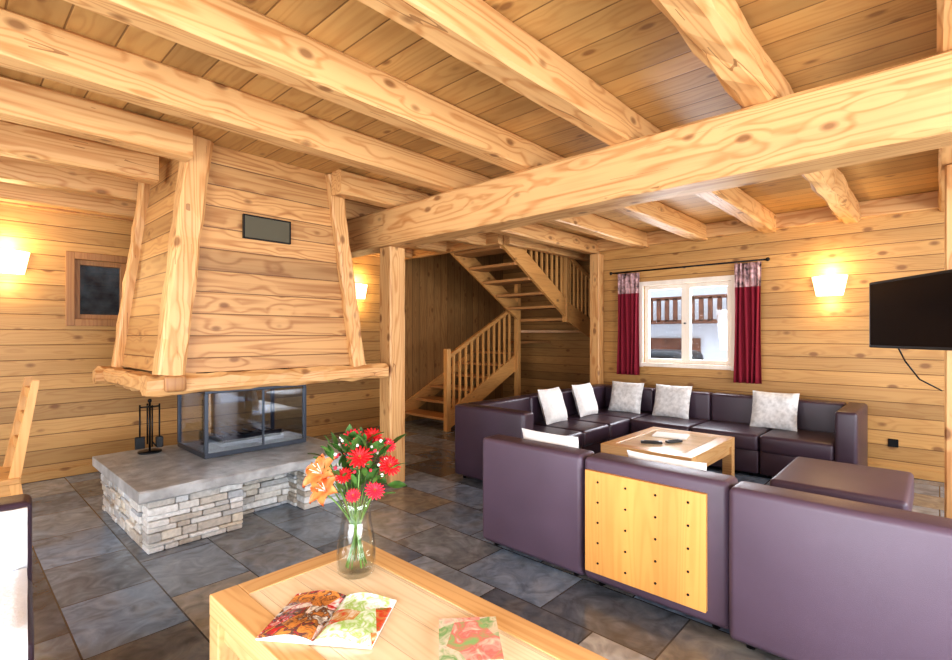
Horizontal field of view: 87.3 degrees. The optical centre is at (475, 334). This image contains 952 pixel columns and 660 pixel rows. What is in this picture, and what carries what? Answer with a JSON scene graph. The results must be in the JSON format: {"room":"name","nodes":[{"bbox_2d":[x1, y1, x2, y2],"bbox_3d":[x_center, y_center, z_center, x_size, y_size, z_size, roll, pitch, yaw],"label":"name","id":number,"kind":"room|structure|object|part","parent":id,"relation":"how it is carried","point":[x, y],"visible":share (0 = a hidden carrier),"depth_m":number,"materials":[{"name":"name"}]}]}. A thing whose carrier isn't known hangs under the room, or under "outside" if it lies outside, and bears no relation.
{"room":"chalet living room","nodes":[
{"label":"chalet living room","id":0,"kind":"room"},
{"bbox_2d":[0,181,411,258],"bbox_3d":[-3.568,-1.270,4.872,0.159,0.208,7.480,0,0,43],"label":"joist","id":1,"kind":"object","parent":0,"point":[9,192],"depth_m":4.59,"materials":[{"name":"beige wood"}]},
{"bbox_2d":[0,156,445,252],"bbox_3d":[-3.018,-1.270,4.361,0.158,0.209,7.480,0,0,43],"label":"joist","id":2,"kind":"object","parent":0,"point":[12,170],"depth_m":4.01,"materials":[{"name":"beige wood"}]},
{"bbox_2d":[0,120,485,246],"bbox_3d":[-2.469,-1.271,3.851,0.159,0.210,7.480,0,0,43],"label":"joist","id":3,"kind":"object","parent":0,"point":[18,141],"depth_m":3.49,"materials":[{"name":"beige wood"}]},
{"bbox_2d":[0,204,502,473],"bbox_3d":[-3.008,-0.700,6.208,0.200,4.200,10.600,0,0,43],"label":"wall","id":4,"kind":"structure","parent":0,"point":[76,419],"depth_m":5.25,"materials":[{"name":"beige wood"}]},
{"bbox_2d":[0,249,29,274],"bbox_3d":[-4.306,-0.675,4.589,0.100,0.210,0.320,0,0,43],"label":"wall sconce","id":5,"kind":"object","parent":4,"relation":"attached to","point":[11,261],"visible":1,"depth_m":4.59,"materials":[{"name":"white glass"}]},
{"bbox_2d":[65,251,127,325],"bbox_3d":[-3.885,-0.460,5.166,0.115,0.740,0.580,0,0,43],"label":"window","id":6,"kind":"structure","parent":4,"relation":"in","point":[73,317],"depth_m":5.03,"materials":[{"name":"brown wood"}]},
{"bbox_2d":[21,420,379,483],"bbox_3d":[-3.830,1.355,5.163,0.020,0.090,7.550,0,0,43],"label":"baseboard","id":7,"kind":"structure","parent":4,"relation":"attached to","point":[88,468],"depth_m":5.00,"materials":[{"name":"brown wood"}]},
{"bbox_2d":[355,284,366,298],"bbox_3d":[-1.720,-0.645,7.372,0.100,0.210,0.320,0,0,43],"label":"wall sconce","id":8,"kind":"object","parent":4,"relation":"attached to","point":[361,289],"visible":0.72,"depth_m":7.35,"materials":[{"name":"white glass"}]},
{"bbox_2d":[0,190,938,256],"bbox_3d":[-0.160,-1.285,5.325,12.742,0.170,5.350,0,0,-3],"label":"trim","id":9,"kind":"structure","parent":4,"relation":"attached to","point":[925,201],"depth_m":5.35,"materials":[{"name":"brown wood"}]},
{"bbox_2d":[405,232,589,261],"bbox_3d":[0.450,-1.269,8.098,2.294,0.208,2.724,0,0,43],"label":"trim","id":10,"kind":"structure","parent":4,"relation":"attached to","point":[492,239],"depth_m":6.92,"materials":[{"name":"brown wood"}]},
{"bbox_2d":[0,75,598,254],"bbox_3d":[-1.370,-1.271,3.931,0.161,0.208,9.095,0,0,43],"label":"joist","id":11,"kind":"object","parent":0,"point":[24,103],"depth_m":3.07,"materials":[{"name":"beige wood"}]},
{"bbox_2d":[0,7,648,248],"bbox_3d":[-0.821,-1.271,3.421,0.158,0.210,9.095,0,0,43],"label":"joist","id":12,"kind":"object","parent":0,"point":[28,45],"depth_m":2.69,"materials":[{"name":"beige wood"}]},
{"bbox_2d":[64,0,707,241],"bbox_3d":[-0.271,-1.270,2.910,0.160,0.209,9.095,0,0,43],"label":"joist","id":13,"kind":"object","parent":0,"point":[232,32],"depth_m":2.38,"materials":[{"name":"beige wood"}]},
{"bbox_2d":[0,0,938,239],"bbox_3d":[-0.039,-1.410,2.698,9.330,0.080,9.500,0,0,43],"label":"ceiling","id":14,"kind":"structure","parent":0,"point":[629,48],"depth_m":2.53,"materials":[{"name":"brown wood"}]},
{"bbox_2d":[21,418,944,659],"bbox_3d":[0.336,1.460,3.101,9.330,0.120,10.600,0,0,43],"label":"floor","id":15,"kind":"structure","parent":0,"point":[98,594],"depth_m":2.99,"materials":[{"name":"tile"}]},
{"bbox_2d":[0,494,33,659],"bbox_3d":[-1.955,1.040,1.606,0.793,0.720,0.823,0,0,-42],"label":"lounge chair","id":16,"kind":"object","parent":15,"relation":"on","point":[16,588],"visible":1,"depth_m":1.93,"materials":[{"name":"fabric"}]},
{"bbox_2d":[0,377,39,547],"bbox_3d":[-3.234,0.850,3.248,0.480,1.100,0.555,0,0,43],"label":"dining chair","id":17,"kind":"object","parent":15,"relation":"on","point":[11,470],"visible":0.88,"depth_m":3.26,"materials":[{"name":"brown wood"}]},
{"bbox_2d":[92,135,388,553],"bbox_3d":[-2.044,0.011,4.384,1.737,2.777,1.960,0,0,43],"label":"fireplace","id":18,"kind":"object","parent":15,"relation":"on","point":[239,274],"visible":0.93,"depth_m":3.80,"materials":[{"name":"wood"}]},
{"bbox_2d":[135,399,162,454],"bbox_3d":[-2.706,0.752,4.139,0.170,0.446,0.170,0,0,2],"label":"tool","id":19,"kind":"object","parent":18,"relation":"on","point":[139,441],"visible":1,"depth_m":4.11,"materials":[{"name":"black metal"}]},
{"bbox_2d":[122,145,349,372],"bbox_3d":[-2.026,-0.555,4.299,1.300,1.630,1.460,0,0,43],"label":"hood","id":20,"kind":"object","parent":18,"relation":"attached to","point":[274,265],"depth_m":3.86,"materials":[{"name":"beige wood"}]},
{"bbox_2d":[242,214,290,244],"bbox_3d":[-1.605,-0.810,3.840,0.025,0.180,0.370,0,0,43],"label":"vent grille","id":21,"kind":"object","parent":18,"relation":"attached to","point":[256,228],"depth_m":3.83,"materials":[{"name":"grey metal"}]},
{"bbox_2d":[379,246,404,483],"bbox_3d":[-0.802,0.286,4.778,0.187,2.228,0.186,0,0,43],"label":"timber post","id":22,"kind":"object","parent":15,"relation":"on","point":[392,259],"visible":0.88,"depth_m":4.71,"materials":[{"name":"brown wood"}]},
{"bbox_2d":[347,50,951,257],"bbox_3d":[0.628,-1.000,3.415,8.930,0.344,0.272,0,0,43],"label":"ceiling beam","id":23,"kind":"structure","parent":22,"relation":"on","point":[905,108],"depth_m":2.68,"materials":[{"name":"beige wood"}]},
{"bbox_2d":[210,540,608,659],"bbox_3d":[-0.261,1.173,1.607,1.330,0.455,0.660,0,0,43],"label":"coffee table","id":24,"kind":"object","parent":15,"relation":"on","point":[239,613],"visible":0.76,"depth_m":1.73,"materials":[{"name":"brown wood"}]},
{"bbox_2d":[256,590,395,648],"bbox_3d":[-0.482,0.932,1.656,0.370,0.025,0.270,0,0,7],"label":"open magazine","id":25,"kind":"object","parent":24,"relation":"on","point":[319,617],"visible":1,"depth_m":1.62,"materials":[{"name":"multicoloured paper"}]},
{"bbox_2d":[302,423,406,579],"bbox_3d":[-0.483,0.653,1.973,0.393,0.581,0.359,0,0,5],"label":"flower vase","id":26,"kind":"object","parent":24,"relation":"on","point":[353,442],"visible":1,"depth_m":1.95,"materials":[{"name":"clear glass"}]},
{"bbox_2d":[439,616,503,659],"bbox_3d":[-0.020,0.933,1.521,0.185,0.023,0.215,0,0,-4],"label":"book","id":27,"kind":"object","parent":24,"relation":"on","point":[469,638],"visible":1,"depth_m":1.51,"materials":[{"name":"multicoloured paper"}]},
{"bbox_2d":[405,235,589,431],"bbox_3d":[0.418,-0.388,8.191,2.120,3.575,2.590,0,0,43],"label":"staircase","id":28,"kind":"structure","parent":15,"relation":"on","point":[560,300],"depth_m":7.78,"materials":[{"name":"brown wood"}]},
{"bbox_2d":[455,384,867,480],"bbox_3d":[1.843,1.040,4.939,2.976,0.720,2.856,0,0,43],"label":"sofa","id":29,"kind":"object","parent":15,"relation":"on","point":[837,431],"visible":0.55,"depth_m":5.01,"materials":[{"name":"leather"}]},
{"bbox_2d":[538,387,567,424],"bbox_3d":[0.869,0.795,5.636,0.193,0.380,0.420,0,0,43],"label":"throw pillow","id":30,"kind":"object","parent":29,"relation":"on","point":[552,404],"visible":1,"depth_m":5.54,"materials":[{"name":"fabric"}]},
{"bbox_2d":[572,383,597,416],"bbox_3d":[1.345,0.795,6.149,0.193,0.380,0.420,0,0,43],"label":"throw pillow","id":31,"kind":"object","parent":29,"relation":"on","point":[583,394],"visible":1,"depth_m":6.05,"materials":[{"name":"fabric"}]},
{"bbox_2d":[608,381,643,413],"bbox_3d":[1.924,0.795,6.404,0.440,0.380,0.193,0,0,43],"label":"throw pillow","id":32,"kind":"object","parent":29,"relation":"on","point":[625,397],"visible":1,"depth_m":6.34,"materials":[{"name":"white fabric"}]},
{"bbox_3d":[2.042,0.830,6.579,0.675,0.300,0.180,0,0,43],"label":"corner backrest","id":33,"kind":"part","parent":29,"relation":"part of","materials":[{"name":"leather"}]},
{"bbox_2d":[652,384,691,418],"bbox_3d":[2.356,0.795,6.002,0.440,0.380,0.193,0,0,43],"label":"throw pillow","id":34,"kind":"object","parent":29,"relation":"on","point":[670,401],"visible":1,"depth_m":5.94,"materials":[{"name":"white fabric"}]},
{"bbox_2d":[750,390,799,430],"bbox_3d":[3.147,0.795,5.267,0.440,0.380,0.193,0,0,43],"label":"throw pillow","id":35,"kind":"object","parent":29,"relation":"on","point":[769,409],"visible":1,"depth_m":5.21,"materials":[{"name":"white fabric"}]},
{"bbox_2d":[601,427,734,475],"bbox_3d":[1.752,1.175,4.515,0.780,0.450,1.100,0,0,43],"label":"coffee table","id":36,"kind":"object","parent":15,"relation":"on","point":[707,448],"visible":0.59,"depth_m":4.37,"materials":[{"name":"brown wood"}]},
{"bbox_2d":[641,440,662,443],"bbox_3d":[1.538,0.937,4.373,0.180,0.024,0.050,0,0,14],"label":"tv remote","id":37,"kind":"object","parent":36,"relation":"on","point":[642,441],"visible":1,"depth_m":4.35,"materials":[{"name":"black plastic"}]},
{"bbox_2d":[652,431,689,439],"bbox_3d":[1.831,0.943,4.688,0.300,0.014,0.220,0,0,31],"label":"brochure","id":38,"kind":"object","parent":36,"relation":"on","point":[656,434],"visible":1,"depth_m":4.65,"materials":[{"name":"white paper"}]},
{"bbox_2d":[665,439,682,442],"bbox_3d":[1.749,0.937,4.409,0.160,0.024,0.045,0,0,-20],"label":"tv remote","id":39,"kind":"object","parent":36,"relation":"on","point":[672,440],"visible":1,"depth_m":4.39,"materials":[{"name":"black plastic"}]},
{"bbox_2d":[483,434,951,659],"bbox_3d":[1.476,1.040,2.525,3.207,0.720,0.910,0,0,43],"label":"sectional sofa","id":40,"kind":"object","parent":15,"relation":"on","point":[790,574],"visible":1,"depth_m":2.20,"materials":[{"name":"leather"}]},
{"bbox_2d":[522,428,578,447],"bbox_3d":[0.502,0.805,3.273,0.440,0.348,0.173,0,0,43],"label":"throw pillow","id":41,"kind":"object","parent":40,"relation":"on","point":[570,441],"visible":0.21,"depth_m":3.20,"materials":[{"name":"fabric"}]},
{"bbox_3d":[0.845,1.022,2.555,0.640,0.555,0.030,0,0,43],"label":"wooden panel","id":42,"kind":"part","parent":40,"relation":"part of","materials":[{"name":"brown wood"}]},
{"bbox_2d":[627,450,706,470],"bbox_3d":[1.059,0.825,2.756,0.440,0.328,0.170,0,0,43],"label":"throw pillow","id":43,"kind":"object","parent":40,"relation":"on","point":[632,454],"visible":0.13,"depth_m":2.70,"materials":[{"name":"fabric"}]},
{"bbox_2d":[770,457,913,510],"bbox_3d":[2.490,1.175,3.385,0.700,0.450,0.870,0,0,43],"label":"ottoman","id":44,"kind":"object","parent":15,"relation":"on","point":[890,488],"visible":0.44,"depth_m":3.24,"materials":[{"name":"leather"}]},
{"bbox_2d":[944,164,951,518],"bbox_3d":[3.313,0.120,3.418,0.154,2.560,0.154,0,0,43],"label":"post","id":45,"kind":"object","parent":15,"relation":"on","point":[948,168],"visible":0.72,"depth_m":3.40,"materials":[{"name":"brown wood"}]},
{"bbox_2d":[869,269,951,390],"bbox_3d":[2.931,0.009,3.074,0.471,0.752,0.800,0,0,9],"label":"television","id":46,"kind":"object","parent":45,"relation":"attached to","point":[915,311],"visible":1,"depth_m":3.09,"materials":[{"name":"black plastic"}]},
{"bbox_3d":[2.716,-0.140,3.106,0.037,0.455,0.800,0,0,9],"label":"tv panel","id":47,"kind":"part","parent":46,"relation":"part of","materials":[{"name":"black plastic"}]},
{"bbox_3d":[2.913,0.072,3.264,0.628,0.625,0.198,0,0,-39],"label":"wall arm","id":48,"kind":"part","parent":46,"relation":"part of","materials":[{"name":"black metal"}]},
{"bbox_2d":[503,249,589,397],"bbox_3d":[1.670,-0.700,8.959,2.910,4.200,0.200,0,0,43],"label":"wall","id":49,"kind":"structure","parent":0,"point":[563,362],"depth_m":9.15,"materials":[{"name":"brown wood"}]},
{"bbox_2d":[358,0,776,233],"bbox_3d":[0.278,-1.270,2.400,0.161,0.209,9.095,0,0,43],"label":"joist","id":50,"kind":"object","parent":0,"point":[473,32],"depth_m":2.30,"materials":[{"name":"beige wood"}]},
{"bbox_2d":[651,0,860,223],"bbox_3d":[0.828,-1.270,1.889,0.202,0.232,9.095,0,0,43],"label":"joist","id":51,"kind":"object","parent":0,"point":[717,32],"depth_m":2.17,"materials":[{"name":"beige wood"}]},
{"bbox_2d":[599,209,944,472],"bbox_3d":[4.192,0.015,5.114,6.420,2.770,0.200,0,0,43],"label":"wall","id":52,"kind":"structure","parent":0,"point":[814,347],"depth_m":5.34,"materials":[{"name":"beige wood"}]},
{"bbox_2d":[590,254,603,384],"bbox_3d":[1.729,0.125,7.149,0.154,2.550,0.154,0,0,43],"label":"post","id":53,"kind":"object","parent":52,"relation":"attached to","point":[596,260],"depth_m":7.09,"materials":[{"name":"brown wood"}]},
{"bbox_2d":[639,275,734,370],"bbox_3d":[2.688,-0.145,6.403,1.260,1.150,0.140,0,0,43],"label":"window","id":54,"kind":"structure","parent":52,"relation":"in","point":[686,361],"depth_m":6.40,"materials":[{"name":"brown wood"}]},
{"bbox_2d":[609,257,769,274],"bbox_3d":[2.625,-0.860,6.351,1.984,0.044,0.122,0,0,43],"label":"curtain rod","id":55,"kind":"object","parent":52,"relation":"attached to","point":[767,258],"visible":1,"depth_m":6.21,"materials":[{"name":"black metal"}]},
{"bbox_2d":[617,272,639,374],"bbox_3d":[2.075,-0.150,6.808,0.329,1.380,0.065,0,0,43],"label":"curtain","id":56,"kind":"object","parent":55,"relation":"hanging from","point":[628,283],"visible":1,"depth_m":6.80,"materials":[{"name":"red fabric"}]},
{"bbox_2d":[733,261,761,383],"bbox_3d":[3.156,-0.140,5.804,0.299,1.400,0.064,0,0,43],"label":"curtain","id":57,"kind":"object","parent":55,"relation":"hanging from","point":[747,345],"visible":1,"depth_m":5.79,"materials":[{"name":"red fabric"}]},
{"bbox_2d":[812,275,847,295],"bbox_3d":[3.756,-0.525,5.312,0.320,0.210,0.100,0,0,43],"label":"wall sconce","id":58,"kind":"object","parent":52,"relation":"attached to","point":[829,285],"visible":1,"depth_m":5.28,"materials":[{"name":"white glass"}]},
{"bbox_2d":[888,438,898,447],"bbox_3d":[4.171,1.080,4.989,0.080,0.080,0.012,0,0,43],"label":"wall outlet","id":59,"kind":"object","parent":52,"relation":"attached to","point":[891,442],"visible":1,"depth_m":4.98,"materials":[{"name":"black plastic"}]},
{"bbox_2d":[868,463,944,482],"bbox_3d":[4.044,1.355,5.101,6.220,0.090,0.020,0,0,43],"label":"baseboard","id":60,"kind":"structure","parent":52,"relation":"attached to","point":[918,474],"depth_m":4.84,"materials":[{"name":"brown wood"}]},
{"bbox_2d":[937,0,951,211],"bbox_3d":[1.377,-1.270,1.379,0.159,0.209,9.095,0,0,43],"label":"joist","id":61,"kind":"object","parent":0,"point":[944,7],"depth_m":2.01,"materials":[{"name":"beige wood"}]},
{"label":"outside","id":62,"kind":"structure","parent":0,"visible":0},
{"bbox_3d":[-0.389,1.900,10.599,75.000,0.200,75.000,0,0,43],"label":"snowy ground","id":63,"kind":"structure","parent":62,"visible":0},
{"bbox_2d":[80,265,118,314],"bbox_3d":[-5.399,-0.650,6.383,0.600,4.900,10.000,0,0,43],"label":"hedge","id":64,"kind":"object","parent":63,"relation":"on","point":[99,286],"visible":0.02,"depth_m":6.49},
{"bbox_2d":[650,349,703,359],"bbox_3d":[3.878,1.065,11.959,4.200,1.430,1.900,0,0,43],"label":"parked car","id":65,"kind":"object","parent":63,"relation":"on","point":[654,353],"visible":0.1,"depth_m":10.89,"materials":[{"name":"grey metal"}]},
{"bbox_2d":[650,286,726,360],"bbox_3d":[7.329,-1.700,18.171,11.000,7.000,7.400,0,0,43],"label":"chalet","id":66,"kind":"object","parent":63,"relation":"on","point":[709,304],"visible":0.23,"depth_m":15.28,"materials":[{"name":"wood"},{"name":"white plaster"},{"name":"snow"}]}
]}

